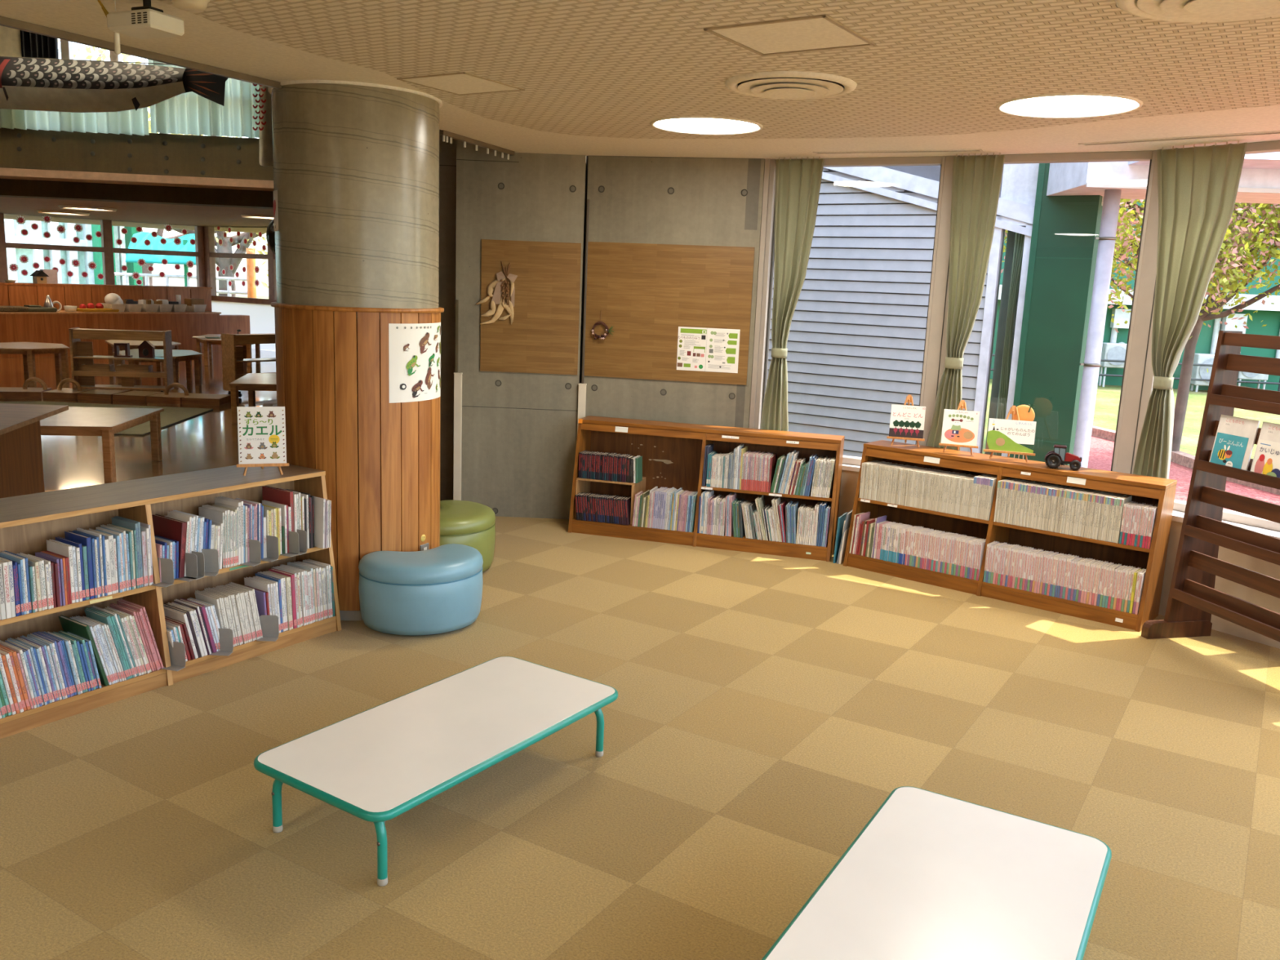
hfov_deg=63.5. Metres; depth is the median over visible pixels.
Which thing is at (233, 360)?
shelf
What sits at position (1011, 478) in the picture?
magazine
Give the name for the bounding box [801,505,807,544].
picture book
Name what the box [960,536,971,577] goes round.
paperback
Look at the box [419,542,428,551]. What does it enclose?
wall socket
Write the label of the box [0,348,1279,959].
floor
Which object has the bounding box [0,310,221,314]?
countertop
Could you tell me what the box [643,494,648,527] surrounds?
picture book
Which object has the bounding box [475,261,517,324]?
bouquet
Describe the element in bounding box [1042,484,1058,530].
magazine
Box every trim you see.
[0,167,273,191]
[748,158,770,428]
[841,463,860,471]
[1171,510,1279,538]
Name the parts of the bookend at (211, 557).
foot plate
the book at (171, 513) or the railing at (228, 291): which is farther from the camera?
the railing at (228, 291)
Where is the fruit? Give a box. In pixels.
[1013,404,1035,459]
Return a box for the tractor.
[1044,444,1081,471]
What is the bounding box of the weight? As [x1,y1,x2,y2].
[113,0,120,54]
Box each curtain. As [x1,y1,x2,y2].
[0,106,148,135]
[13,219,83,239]
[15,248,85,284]
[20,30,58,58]
[147,59,259,137]
[760,156,824,431]
[925,152,1004,450]
[1132,140,1247,479]
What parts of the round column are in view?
skirting, ceiling trim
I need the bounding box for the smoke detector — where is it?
[171,0,209,11]
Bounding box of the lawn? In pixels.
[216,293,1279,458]
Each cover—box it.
[453,372,462,500]
[577,382,586,432]
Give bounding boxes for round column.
[267,80,444,620]
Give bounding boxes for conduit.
[581,199,589,383]
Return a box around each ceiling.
[0,0,1279,159]
[0,178,273,233]
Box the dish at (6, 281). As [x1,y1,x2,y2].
[4,280,16,282]
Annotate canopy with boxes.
[1046,151,1279,204]
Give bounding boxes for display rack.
[1141,330,1279,641]
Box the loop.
[52,301,62,311]
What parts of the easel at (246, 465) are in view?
leg, leg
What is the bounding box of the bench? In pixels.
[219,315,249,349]
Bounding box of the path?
[1087,435,1279,511]
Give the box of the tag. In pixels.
[1115,617,1123,622]
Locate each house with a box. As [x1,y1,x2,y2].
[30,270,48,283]
[137,340,155,357]
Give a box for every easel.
[235,462,288,475]
[886,394,924,447]
[938,400,977,454]
[983,405,1035,462]
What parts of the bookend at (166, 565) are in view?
foot plate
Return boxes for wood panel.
[480,239,581,374]
[584,241,755,385]
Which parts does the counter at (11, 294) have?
door, door, door, door, door, door, door, door, door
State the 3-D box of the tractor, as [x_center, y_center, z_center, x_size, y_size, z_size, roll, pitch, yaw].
[2.410,-0.130,5.891,0.196,0.132,0.104,7,12,21]
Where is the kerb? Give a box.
[1091,425,1279,495]
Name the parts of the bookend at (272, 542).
foot plate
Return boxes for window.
[0,213,205,287]
[60,39,257,137]
[203,226,276,304]
[754,155,945,466]
[919,150,1156,471]
[992,232,1024,456]
[1115,140,1279,531]
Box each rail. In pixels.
[0,15,281,88]
[439,129,514,159]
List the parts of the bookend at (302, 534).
foot plate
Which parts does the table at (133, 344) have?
leg, leg, leg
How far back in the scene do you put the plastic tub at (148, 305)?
20.17 m
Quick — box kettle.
[43,295,53,306]
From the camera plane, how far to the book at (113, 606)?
4.18 m
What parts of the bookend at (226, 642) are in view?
foot plate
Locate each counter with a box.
[0,282,212,311]
[0,310,221,358]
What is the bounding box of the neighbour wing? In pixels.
[766,163,1103,465]
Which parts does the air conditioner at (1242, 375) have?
casing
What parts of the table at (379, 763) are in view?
leg, leg, leg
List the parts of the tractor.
cab glass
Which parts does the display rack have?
panel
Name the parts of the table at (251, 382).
leg, leg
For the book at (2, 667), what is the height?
0.244 m
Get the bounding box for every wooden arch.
[22,377,47,390]
[57,377,82,391]
[164,382,188,395]
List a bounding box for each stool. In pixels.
[358,543,483,635]
[440,499,495,572]
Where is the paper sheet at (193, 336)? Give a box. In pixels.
[192,336,214,337]
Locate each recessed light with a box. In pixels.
[36,210,89,216]
[57,204,117,212]
[240,214,273,219]
[650,115,763,134]
[995,93,1143,118]
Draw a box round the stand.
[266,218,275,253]
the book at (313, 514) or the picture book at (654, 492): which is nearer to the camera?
the book at (313, 514)
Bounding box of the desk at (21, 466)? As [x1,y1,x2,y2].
[0,403,68,497]
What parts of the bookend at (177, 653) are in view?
foot plate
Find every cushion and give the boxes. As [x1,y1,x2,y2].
[358,543,483,584]
[440,499,495,535]
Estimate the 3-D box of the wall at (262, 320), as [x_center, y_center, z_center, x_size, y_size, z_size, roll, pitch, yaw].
[-7.859,-3.236,21.928,4.200,0.974,0.001,9,13,31]
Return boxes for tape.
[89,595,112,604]
[229,564,249,570]
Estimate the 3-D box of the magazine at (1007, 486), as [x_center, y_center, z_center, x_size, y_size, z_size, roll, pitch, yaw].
[2.165,0.121,6.037,0.009,0.243,0.171,11,14,38]
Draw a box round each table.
[0,342,70,378]
[40,406,164,483]
[105,339,181,371]
[112,348,203,388]
[193,333,260,367]
[229,373,276,423]
[253,656,617,886]
[761,786,1111,959]
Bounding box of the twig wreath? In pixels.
[591,310,613,339]
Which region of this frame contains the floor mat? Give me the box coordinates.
[0,400,213,435]
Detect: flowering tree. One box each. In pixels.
[57,40,268,297]
[142,112,266,285]
[1000,199,1279,451]
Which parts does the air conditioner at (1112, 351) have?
casing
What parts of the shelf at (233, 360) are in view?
panel, panel, shelf, rail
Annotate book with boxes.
[0,551,29,613]
[0,552,26,614]
[0,555,20,615]
[0,556,15,617]
[0,559,11,618]
[0,563,5,619]
[0,640,36,708]
[0,644,31,710]
[0,646,26,711]
[0,649,23,712]
[0,653,16,715]
[0,653,20,713]
[0,671,11,715]
[0,687,8,716]
[0,698,4,718]
[4,550,31,613]
[4,639,44,705]
[4,640,42,706]
[7,637,47,705]
[12,564,18,616]
[13,638,48,703]
[15,636,54,702]
[16,639,52,702]
[16,652,33,708]
[17,552,47,609]
[17,553,44,610]
[17,563,23,614]
[19,636,57,701]
[20,635,58,700]
[22,650,39,707]
[26,553,53,608]
[26,634,65,699]
[26,636,62,700]
[27,558,41,611]
[28,564,35,613]
[28,564,37,611]
[30,633,67,698]
[31,631,70,697]
[33,631,72,697]
[35,551,62,605]
[35,555,60,607]
[36,631,74,695]
[38,551,65,605]
[40,551,67,604]
[41,550,70,604]
[41,631,76,695]
[44,562,51,608]
[44,631,80,694]
[45,550,71,604]
[46,539,75,603]
[48,631,82,693]
[50,561,56,607]
[51,631,88,692]
[52,539,79,602]
[55,536,85,600]
[56,631,90,691]
[58,614,108,686]
[58,630,96,689]
[64,530,94,599]
[64,542,82,601]
[67,631,101,688]
[70,616,115,683]
[70,617,111,684]
[71,617,113,684]
[71,642,85,693]
[72,529,102,596]
[74,615,117,683]
[76,528,104,595]
[77,615,119,682]
[79,642,93,690]
[81,544,89,599]
[81,615,124,680]
[84,528,115,594]
[84,607,130,679]
[84,608,128,679]
[84,640,97,688]
[85,616,126,680]
[88,606,134,677]
[90,537,97,598]
[90,608,132,678]
[91,605,136,676]
[93,538,99,597]
[95,526,124,591]
[95,528,122,592]
[98,526,125,591]
[100,524,128,590]
[100,624,121,681]
[101,534,107,595]
[103,607,146,674]
[104,537,111,595]
[104,608,144,675]
[106,524,136,588]
[106,606,150,673]
[109,525,133,589]
[109,603,154,671]
[111,516,141,587]
[111,524,138,588]
[113,537,118,592]
[114,515,143,586]
[114,603,156,671]
[115,613,138,675]
[116,600,160,669]
[117,609,151,671]
[118,598,163,668]
[119,604,159,670]
[119,616,141,675]
[125,533,131,590]
[140,522,153,583]
[140,525,151,585]
[140,529,148,586]
[140,530,146,586]
[151,514,186,577]
[154,535,178,577]
[154,536,174,579]
[154,537,172,559]
[155,539,166,558]
[155,542,161,582]
[155,542,164,558]
[163,603,200,657]
[163,605,198,658]
[164,515,189,576]
[164,616,195,659]
[164,617,191,660]
[164,620,187,661]
[165,602,204,657]
[165,622,180,642]
[165,623,178,642]
[165,626,175,641]
[166,544,168,559]
[166,629,173,647]
[167,511,191,553]
[171,510,195,551]
[171,601,207,656]
[173,510,198,551]
[173,599,211,653]
[173,600,209,654]
[174,542,176,578]
[177,599,213,653]
[180,598,216,653]
[186,597,219,639]
[186,599,219,651]
[189,517,193,553]
[190,597,220,628]
[195,590,226,628]
[195,591,223,628]
[196,517,199,551]
[198,506,225,568]
[198,515,204,552]
[198,516,202,552]
[201,591,228,628]
[202,505,226,568]
[202,521,206,548]
[202,589,236,646]
[203,590,235,646]
[204,518,208,549]
[204,587,239,645]
[204,606,218,651]
[206,504,229,567]
[207,519,211,549]
[208,586,241,644]
[210,524,214,549]
[211,520,222,568]
[211,523,220,564]
[211,586,246,644]
[212,504,236,565]
[212,587,243,644]
[213,524,217,549]
[214,497,240,564]
[214,502,238,564]
[215,585,250,642]
[215,586,248,643]
[217,585,252,641]
[218,496,244,563]
[221,507,233,566]
[221,584,254,640]
[225,584,256,639]
[226,583,258,639]
[229,511,231,566]
[229,582,262,637]
[230,583,261,638]
[233,511,235,565]
[234,498,257,540]
[235,497,260,542]
[236,406,286,464]
[243,502,252,539]
[243,503,251,539]
[243,505,244,562]
[243,585,266,617]
[244,505,247,562]
[244,577,271,615]
[244,585,270,615]
[247,507,249,561]
[248,577,274,615]
[252,505,255,539]
[252,506,253,539]
[253,575,280,633]
[253,576,277,616]
[255,573,283,632]
[257,504,258,540]
[257,571,285,631]
[260,503,262,559]
[262,485,293,531]
[262,500,287,553]
[262,503,281,554]
[262,504,277,537]
[262,505,263,558]
[262,571,288,631]
[263,504,280,555]
[263,506,273,536]
[263,506,275,536]
[263,509,269,535]
[263,516,266,558]
[264,499,288,552]
[264,570,291,630]
[267,570,293,629]
[268,510,271,535]
[268,568,297,628]
[271,566,299,627]
[275,565,302,626]
[279,488,301,529]
[279,565,306,625]
[280,564,307,625]
[281,525,284,554]
[285,488,311,548]
[285,564,309,624]
[286,564,314,622]
[287,561,315,622]
[288,506,291,531]
[292,561,320,621]
[293,493,297,532]
[293,493,298,529]
[296,560,323,619]
[296,573,301,626]
[300,493,309,548]
[300,495,304,530]
[300,497,302,529]
[301,561,325,618]
[302,559,330,617]
[302,561,328,617]
[303,497,307,548]
[306,559,333,617]
[306,571,311,623]
[310,495,314,547]
[310,497,312,547]
[312,568,317,621]
[313,496,324,548]
[314,496,325,548]
[318,568,322,620]
[324,500,327,548]
[325,499,328,547]
[328,500,331,547]
[330,565,334,616]
[577,449,586,477]
[591,451,599,479]
[608,452,617,480]
[621,453,629,481]
[631,490,643,525]
[634,492,644,526]
[635,496,639,526]
[637,494,642,526]
[639,489,650,526]
[640,493,649,527]
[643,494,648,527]
[644,494,649,527]
[646,486,657,527]
[648,488,658,528]
[648,493,652,528]
[650,492,654,528]
[652,486,662,528]
[653,487,664,528]
[656,487,667,528]
[657,488,667,528]
[659,487,670,528]
[662,488,671,528]
[663,487,674,529]
[665,488,675,529]
[666,488,677,529]
[667,489,676,529]
[670,493,674,529]
[671,487,682,530]
[673,489,683,530]
[675,490,684,530]
[676,489,687,530]
[678,490,688,530]
[679,490,688,531]
[680,490,690,531]
[682,491,692,531]
[684,491,693,531]
[684,491,695,532]
[687,491,697,532]
[688,492,697,532]
[690,493,697,532]
[697,495,701,533]
[699,490,705,533]
[701,489,708,533]
[702,443,711,485]
[702,489,711,533]
[703,444,714,486]
[704,489,714,533]
[706,450,715,486]
[706,494,715,534]
[707,451,716,486]
[708,496,716,534]
[710,453,717,486]
[710,498,714,534]
[711,453,718,487]
[712,493,721,534]
[713,453,720,487]
[714,495,723,534]
[715,453,723,487]
[715,496,724,535]
[716,453,724,487]
[717,497,724,535]
[718,453,725,487]
[720,453,728,488]
[720,497,725,535]
[721,455,725,488]
[721,497,725,536]
[723,452,729,488]
[724,492,732,536]
[725,451,733,488]
[726,493,732,536]
[727,452,733,488]
[728,492,733,536]
[729,453,733,488]
[729,492,736,536]
[731,447,737,488]
[731,497,737,537]
[733,448,737,488]
[733,498,739,537]
[734,444,743,489]
[735,498,740,537]
[737,446,744,489]
[737,498,742,537]
[737,498,743,537]
[739,445,747,489]
[739,499,746,537]
[741,450,747,489]
[741,500,746,537]
[742,450,751,489]
[742,500,748,538]
[744,451,751,489]
[744,501,750,538]
[745,501,751,538]
[746,450,754,490]
[746,506,752,538]
[747,450,755,490]
[747,501,754,538]
[749,450,757,490]
[749,502,756,538]
[751,451,758,490]
[752,451,760,490]
[752,508,757,539]
[753,511,759,539]
[754,452,760,491]
[755,451,764,491]
[755,494,765,540]
[755,495,764,540]
[755,510,760,539]
[755,511,762,539]
[757,452,765,491]
[757,494,766,540]
[760,453,764,491]
[761,452,768,492]
[762,508,768,540]
[763,452,771,492]
[763,503,769,540]
[764,452,773,492]
[764,505,770,541]
[766,453,773,492]
[766,506,772,541]
[767,509,773,541]
[768,453,777,492]
[768,506,774,541]
[769,506,776,541]
[770,455,782,492]
[771,454,785,493]
[771,496,778,541]
[771,508,777,541]
[773,455,786,493]
[773,497,780,542]
[774,455,786,493]
[774,496,782,542]
[776,457,786,493]
[777,451,792,493]
[777,501,783,542]
[779,453,791,493]
[779,501,784,542]
[781,449,795,493]
[781,500,786,542]
[782,452,795,493]
[784,450,799,493]
[785,504,787,542]
[786,457,799,493]
[786,500,791,542]
[788,457,799,493]
[788,502,792,542]
[789,457,801,494]
[789,502,793,542]
[791,457,802,494]
[791,501,795,543]
[792,457,805,494]
[792,501,796,543]
[793,501,798,543]
[794,459,806,494]
[795,462,806,494]
[795,503,803,543]
[797,465,804,495]
[797,503,805,543]
[798,460,808,495]
[800,462,808,495]
[800,505,806,544]
[801,463,808,495]
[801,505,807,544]
[802,453,814,495]
[803,505,810,544]
[804,457,813,496]
[804,505,812,545]
[805,453,817,496]
[806,506,813,545]
[807,455,818,496]
[808,506,814,545]
[810,457,819,496]
[810,508,814,545]
[812,455,821,496]
[812,502,818,545]
[813,456,822,496]
[813,502,821,545]
[814,503,820,546]
[815,457,823,497]
[816,457,824,497]
[816,500,824,546]
[817,456,827,497]
[817,501,825,546]
[819,458,827,497]
[819,501,828,546]
[821,456,831,497]
[822,457,831,497]
[822,502,831,546]
[822,504,828,546]
[824,457,833,497]
[824,504,831,546]
[826,456,835,497]
[827,457,835,497]
[833,511,848,563]
[836,509,853,564]
[838,520,849,564]
[888,404,925,439]
[940,408,979,445]
[986,417,1036,453]
[1208,414,1260,470]
[1250,421,1279,477]
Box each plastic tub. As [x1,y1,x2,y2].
[100,293,125,311]
[123,298,142,311]
[137,298,159,311]
[154,299,173,311]
[168,294,186,311]
[182,298,206,311]
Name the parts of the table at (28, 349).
leg, leg, leg, leg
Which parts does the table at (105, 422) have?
leg, leg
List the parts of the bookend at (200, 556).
foot plate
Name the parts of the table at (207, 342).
leg, leg, leg, leg, leg, leg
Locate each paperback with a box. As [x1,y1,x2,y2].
[849,511,863,553]
[851,513,861,553]
[852,515,858,554]
[854,511,870,554]
[855,523,862,554]
[857,520,863,555]
[859,517,873,555]
[861,524,866,555]
[862,517,876,555]
[865,522,873,556]
[866,522,875,556]
[868,526,874,557]
[871,515,886,558]
[871,517,877,557]
[873,520,887,558]
[875,520,888,559]
[877,521,890,559]
[880,521,891,559]
[881,521,896,559]
[883,522,895,560]
[885,522,897,560]
[888,522,901,561]
[889,523,904,561]
[891,524,904,562]
[893,524,907,563]
[896,524,908,563]
[897,524,911,564]
[900,525,914,564]
[902,525,915,564]
[904,525,916,564]
[906,525,919,565]
[909,526,923,565]
[911,527,923,566]
[913,527,925,566]
[915,528,928,567]
[917,528,929,568]
[919,528,933,568]
[921,529,933,568]
[924,529,937,568]
[926,529,939,569]
[928,530,941,570]
[930,530,944,570]
[933,532,944,571]
[934,531,947,572]
[937,532,951,572]
[939,532,952,573]
[942,533,954,573]
[944,533,958,573]
[946,533,959,573]
[948,533,961,574]
[951,534,965,574]
[952,534,966,575]
[955,535,968,576]
[957,536,972,576]
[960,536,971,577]
[961,536,975,577]
[964,537,977,577]
[966,537,978,578]
[968,537,982,578]
[971,538,984,579]
[973,538,986,580]
[976,540,986,580]
[982,541,995,582]
[985,541,999,582]
[987,542,999,582]
[990,542,1002,583]
[992,542,1007,583]
[995,543,1008,584]
[997,543,1009,585]
[1000,543,1012,585]
[1002,543,1015,586]
[1004,544,1018,586]
[1007,545,1021,586]
[1009,546,1021,587]
[1012,546,1026,587]
[1014,546,1026,588]
[1016,546,1030,589]
[1018,546,1033,589]
[1022,547,1035,590]
[1024,548,1036,591]
[1026,548,1039,591]
[1029,548,1043,591]
[1031,550,1043,592]
[1033,550,1048,592]
[1036,551,1048,593]
[1039,551,1053,593]
[1041,551,1055,594]
[1044,551,1058,595]
[1046,552,1058,595]
[1048,552,1062,595]
[1051,553,1064,596]
[1054,554,1066,597]
[1057,554,1071,597]
[1059,555,1072,598]
[1062,555,1076,599]
[1064,555,1079,599]
[1066,556,1081,599]
[1070,557,1084,600]
[1072,557,1085,600]
[1075,557,1088,601]
[1077,558,1092,602]
[1080,558,1093,603]
[1083,559,1096,603]
[1085,560,1100,604]
[1088,560,1102,604]
[1091,560,1103,604]
[1093,560,1108,605]
[1096,561,1109,606]
[1098,561,1113,606]
[1102,563,1115,607]
[1104,564,1117,608]
[1106,564,1121,608]
[1110,564,1123,608]
[1112,564,1126,609]
[1115,565,1127,610]
[1118,565,1132,611]
[1119,501,1132,543]
[1120,565,1135,611]
[1121,501,1135,543]
[1123,502,1137,544]
[1124,567,1136,612]
[1126,502,1139,545]
[1126,567,1141,612]
[1128,502,1141,545]
[1128,568,1142,613]
[1131,502,1145,546]
[1132,568,1146,613]
[1133,503,1146,546]
[1134,569,1146,614]
[1137,503,1150,546]
[1139,503,1153,547]
[1142,505,1153,547]
[1144,504,1157,548]
[1146,505,1158,548]
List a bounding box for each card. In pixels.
[40,269,57,284]
[272,190,278,231]
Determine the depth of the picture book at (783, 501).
6.75 m
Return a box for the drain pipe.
[1072,189,1121,467]
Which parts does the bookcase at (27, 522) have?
shelf, shelf, panel, shelf, shelf, panel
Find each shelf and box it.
[68,327,173,391]
[221,333,275,397]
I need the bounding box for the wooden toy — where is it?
[113,342,132,357]
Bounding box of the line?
[0,56,168,64]
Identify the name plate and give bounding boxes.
[614,426,627,432]
[923,456,940,463]
[1066,476,1085,484]
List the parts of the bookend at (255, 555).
foot plate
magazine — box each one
[858,460,874,497]
[860,460,875,497]
[861,460,876,498]
[862,460,878,498]
[863,461,878,498]
[865,461,879,498]
[866,461,881,498]
[867,461,883,499]
[869,461,884,499]
[871,462,885,499]
[871,464,875,500]
[872,462,888,500]
[874,462,887,500]
[875,462,891,500]
[876,462,892,501]
[878,462,893,501]
[880,463,892,501]
[880,463,896,502]
[882,463,897,502]
[883,464,896,502]
[884,463,900,502]
[885,464,898,502]
[887,464,903,502]
[888,465,902,502]
[890,467,894,502]
[891,464,907,503]
[892,465,906,503]
[893,465,910,504]
[895,466,908,504]
[896,466,911,504]
[897,468,902,504]
[899,466,913,505]
[901,466,915,505]
[902,466,918,505]
[903,466,918,505]
[904,466,919,506]
[906,466,921,506]
[906,466,922,506]
[908,467,923,506]
[910,467,924,506]
[911,467,927,506]
[912,468,926,507]
[914,468,928,507]
[915,468,931,507]
[916,468,933,507]
[918,469,931,508]
[919,468,934,508]
[920,469,936,508]
[922,469,937,508]
[923,469,939,509]
[924,470,939,509]
[926,470,941,509]
[928,470,942,510]
[928,471,943,510]
[930,471,945,510]
[932,471,947,511]
[933,474,937,511]
[934,471,950,511]
[935,471,951,511]
[937,472,949,511]
[938,471,954,511]
[939,471,955,512]
[941,472,955,512]
[942,472,958,512]
[944,472,959,512]
[946,473,959,513]
[946,473,962,513]
[948,473,963,513]
[950,473,965,514]
[951,474,965,514]
[952,474,967,514]
[954,474,969,514]
[955,474,972,515]
[956,475,972,515]
[958,475,973,515]
[960,475,976,515]
[961,475,975,515]
[963,477,973,515]
[964,477,973,516]
[965,478,973,516]
[967,478,973,516]
[968,479,973,517]
[969,473,985,517]
[971,473,987,517]
[973,474,986,518]
[973,474,989,518]
[975,474,991,518]
[977,474,993,518]
[978,475,992,519]
[980,475,995,519]
[982,475,996,519]
[982,475,997,519]
[984,476,996,519]
[986,477,996,519]
[987,478,996,520]
[993,477,1008,521]
[995,477,1010,521]
[996,477,1013,522]
[998,478,1013,522]
[1000,478,1014,522]
[1001,478,1017,523]
[1002,478,1018,523]
[1004,478,1021,523]
[1006,479,1021,524]
[1007,479,1023,524]
[1009,479,1025,524]
[1010,480,1026,524]
[1012,480,1029,524]
[1013,480,1027,524]
[1015,480,1031,525]
[1017,480,1032,525]
[1018,480,1035,525]
[1020,481,1035,526]
[1022,481,1037,526]
[1023,481,1038,526]
[1025,481,1041,527]
[1026,482,1040,527]
[1028,482,1044,527]
[1030,482,1044,528]
[1031,482,1047,528]
[1032,483,1048,528]
[1034,484,1047,528]
[1035,483,1052,528]
[1037,484,1052,529]
[1039,484,1054,529]
[1040,484,1056,529]
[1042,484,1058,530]
[1044,484,1059,530]
[1045,485,1058,530]
[1047,484,1062,530]
[1048,485,1064,531]
[1050,485,1065,531]
[1052,485,1067,532]
[1053,485,1069,532]
[1055,486,1070,532]
[1057,486,1072,533]
[1058,486,1074,533]
[1060,487,1074,533]
[1062,487,1076,533]
[1063,487,1079,533]
[1065,487,1080,533]
[1066,488,1081,534]
[1068,488,1084,534]
[1070,488,1084,535]
[1071,488,1086,535]
[1073,488,1089,535]
[1075,489,1088,536]
[1076,488,1092,536]
[1078,489,1094,536]
[1080,489,1095,537]
[1081,489,1096,537]
[1084,489,1099,537]
[1084,491,1098,537]
[1087,490,1102,537]
[1088,490,1103,538]
[1090,491,1106,538]
[1092,491,1106,538]
[1093,491,1108,539]
[1095,492,1111,539]
[1097,492,1113,539]
[1098,493,1113,540]
[1100,493,1115,540]
[1102,493,1116,540]
[1103,493,1119,541]
[1106,493,1121,541]
[1107,494,1121,542]
[1109,494,1123,542]
[1111,493,1126,542]
[1112,494,1128,542]
[1115,494,1130,542]
[1115,495,1132,542]
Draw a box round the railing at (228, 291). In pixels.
[114,272,247,296]
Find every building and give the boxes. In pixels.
[4,218,142,285]
[990,199,1279,391]
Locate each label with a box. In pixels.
[701,486,712,489]
[721,435,738,439]
[768,493,782,496]
[786,440,799,444]
[860,498,870,502]
[887,503,897,507]
[1021,471,1031,475]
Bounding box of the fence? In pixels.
[991,354,1279,391]
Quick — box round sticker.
[420,534,425,542]
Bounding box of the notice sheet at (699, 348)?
[676,326,740,373]
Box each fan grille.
[1106,346,1125,365]
[1200,358,1213,382]
[1242,371,1258,377]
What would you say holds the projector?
hanging from the ceiling at (584, 68)
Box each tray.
[0,306,29,311]
[18,305,57,311]
[76,302,119,311]
[81,363,115,371]
[115,364,152,372]
[235,462,288,466]
[886,435,924,440]
[938,443,977,448]
[983,448,1035,456]
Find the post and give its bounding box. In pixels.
[245,248,256,297]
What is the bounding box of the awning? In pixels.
[125,231,195,286]
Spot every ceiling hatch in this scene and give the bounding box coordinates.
[396,71,524,95]
[703,14,875,56]
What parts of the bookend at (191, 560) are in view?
foot plate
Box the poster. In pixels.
[388,322,441,403]
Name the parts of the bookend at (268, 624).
foot plate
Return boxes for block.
[0,386,51,398]
[42,387,93,399]
[77,389,128,401]
[112,390,164,402]
[146,391,196,404]
[182,393,231,405]
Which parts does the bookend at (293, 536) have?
foot plate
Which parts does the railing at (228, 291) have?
post, post, post, post, post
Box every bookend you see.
[150,557,173,586]
[160,640,186,671]
[174,552,197,581]
[184,551,204,579]
[201,548,218,576]
[208,627,233,656]
[240,539,261,566]
[256,614,279,641]
[261,535,278,562]
[280,530,299,556]
[289,528,306,555]
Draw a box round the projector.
[97,0,184,39]
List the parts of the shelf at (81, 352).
panel, panel, shelf, rail, shelf, panel, panel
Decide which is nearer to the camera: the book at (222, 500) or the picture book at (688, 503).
the book at (222, 500)
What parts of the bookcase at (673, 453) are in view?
panel, inner box shelf, shelf, header rail, panel, shelf, shelf, panel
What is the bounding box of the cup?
[63,306,76,311]
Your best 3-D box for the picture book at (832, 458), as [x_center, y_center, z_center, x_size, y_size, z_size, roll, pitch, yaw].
[1.234,-0.018,6.748,0.027,0.248,0.158,5,11,16]
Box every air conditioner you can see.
[1098,342,1126,386]
[1190,353,1214,391]
[1237,371,1268,389]
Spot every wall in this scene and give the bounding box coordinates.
[0,25,273,180]
[211,300,275,351]
[438,134,456,501]
[455,139,586,519]
[579,155,588,382]
[583,155,764,428]
[838,470,859,517]
[1158,520,1279,648]
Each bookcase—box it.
[0,463,341,738]
[568,415,844,561]
[843,440,1177,631]
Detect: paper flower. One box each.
[8,262,18,271]
[15,215,25,224]
[18,254,29,263]
[20,228,28,235]
[20,269,28,275]
[31,222,38,230]
[32,262,39,268]
[41,215,52,223]
[43,231,50,238]
[43,255,50,262]
[56,224,65,233]
[58,258,66,265]
[66,270,73,277]
[71,257,80,266]
[72,236,79,243]
[73,222,83,232]
[80,271,88,277]
[85,234,93,240]
[88,261,97,270]
[95,231,102,237]
[97,273,104,279]
[115,238,122,244]
[120,227,128,234]
[120,265,128,271]
[130,236,137,243]
[131,271,140,279]
[135,226,142,232]
[135,279,142,284]
[137,257,146,266]
[144,239,151,245]
[146,265,154,271]
[151,231,157,237]
[159,271,165,277]
[160,238,166,244]
[161,258,168,264]
[164,223,173,231]
[173,237,181,245]
[173,263,180,270]
[181,228,187,235]
[186,260,194,268]
[186,271,192,277]
[189,239,195,244]
[217,238,223,246]
[222,231,226,238]
[229,236,233,243]
[229,264,233,271]
[236,243,240,249]
[241,280,245,286]
[242,266,246,272]
[252,240,256,246]
[254,265,259,273]
[254,279,259,286]
[257,231,262,237]
[262,244,266,250]
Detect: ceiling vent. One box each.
[724,71,857,99]
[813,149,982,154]
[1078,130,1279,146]
[1114,0,1279,22]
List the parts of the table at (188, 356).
leg, leg, leg, leg, leg, leg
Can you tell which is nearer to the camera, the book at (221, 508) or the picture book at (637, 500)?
the book at (221, 508)
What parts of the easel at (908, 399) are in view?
leg, leg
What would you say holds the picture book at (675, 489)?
on the bookcase at (673, 453)
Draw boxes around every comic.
[574,492,582,519]
[577,492,586,519]
[579,492,587,519]
[580,450,588,478]
[582,451,589,478]
[582,492,590,520]
[584,451,591,478]
[584,492,592,520]
[586,451,594,478]
[586,493,595,520]
[588,451,595,479]
[589,493,597,520]
[591,493,599,521]
[592,452,599,479]
[594,493,601,521]
[595,452,602,479]
[596,493,604,521]
[597,452,604,479]
[598,493,606,522]
[600,452,607,479]
[600,494,608,522]
[601,452,608,479]
[603,494,610,522]
[604,453,609,480]
[605,453,613,480]
[605,495,612,523]
[608,494,613,523]
[610,453,617,480]
[610,494,617,523]
[613,453,620,480]
[613,495,620,524]
[614,453,621,481]
[615,496,621,524]
[617,453,623,481]
[617,495,623,524]
[619,453,626,481]
[619,496,626,524]
[622,496,629,524]
[623,454,631,482]
[624,496,631,524]
[626,455,635,482]
[629,456,635,482]
[633,455,639,483]
[635,455,642,483]
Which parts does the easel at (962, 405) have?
leg, leg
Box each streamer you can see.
[0,57,228,112]
[252,83,273,165]
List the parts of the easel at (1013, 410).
leg, leg, leg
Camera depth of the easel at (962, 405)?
6.27 m
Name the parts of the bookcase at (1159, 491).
panel, shelf, shelf, header rail, panel, shelf, shelf, panel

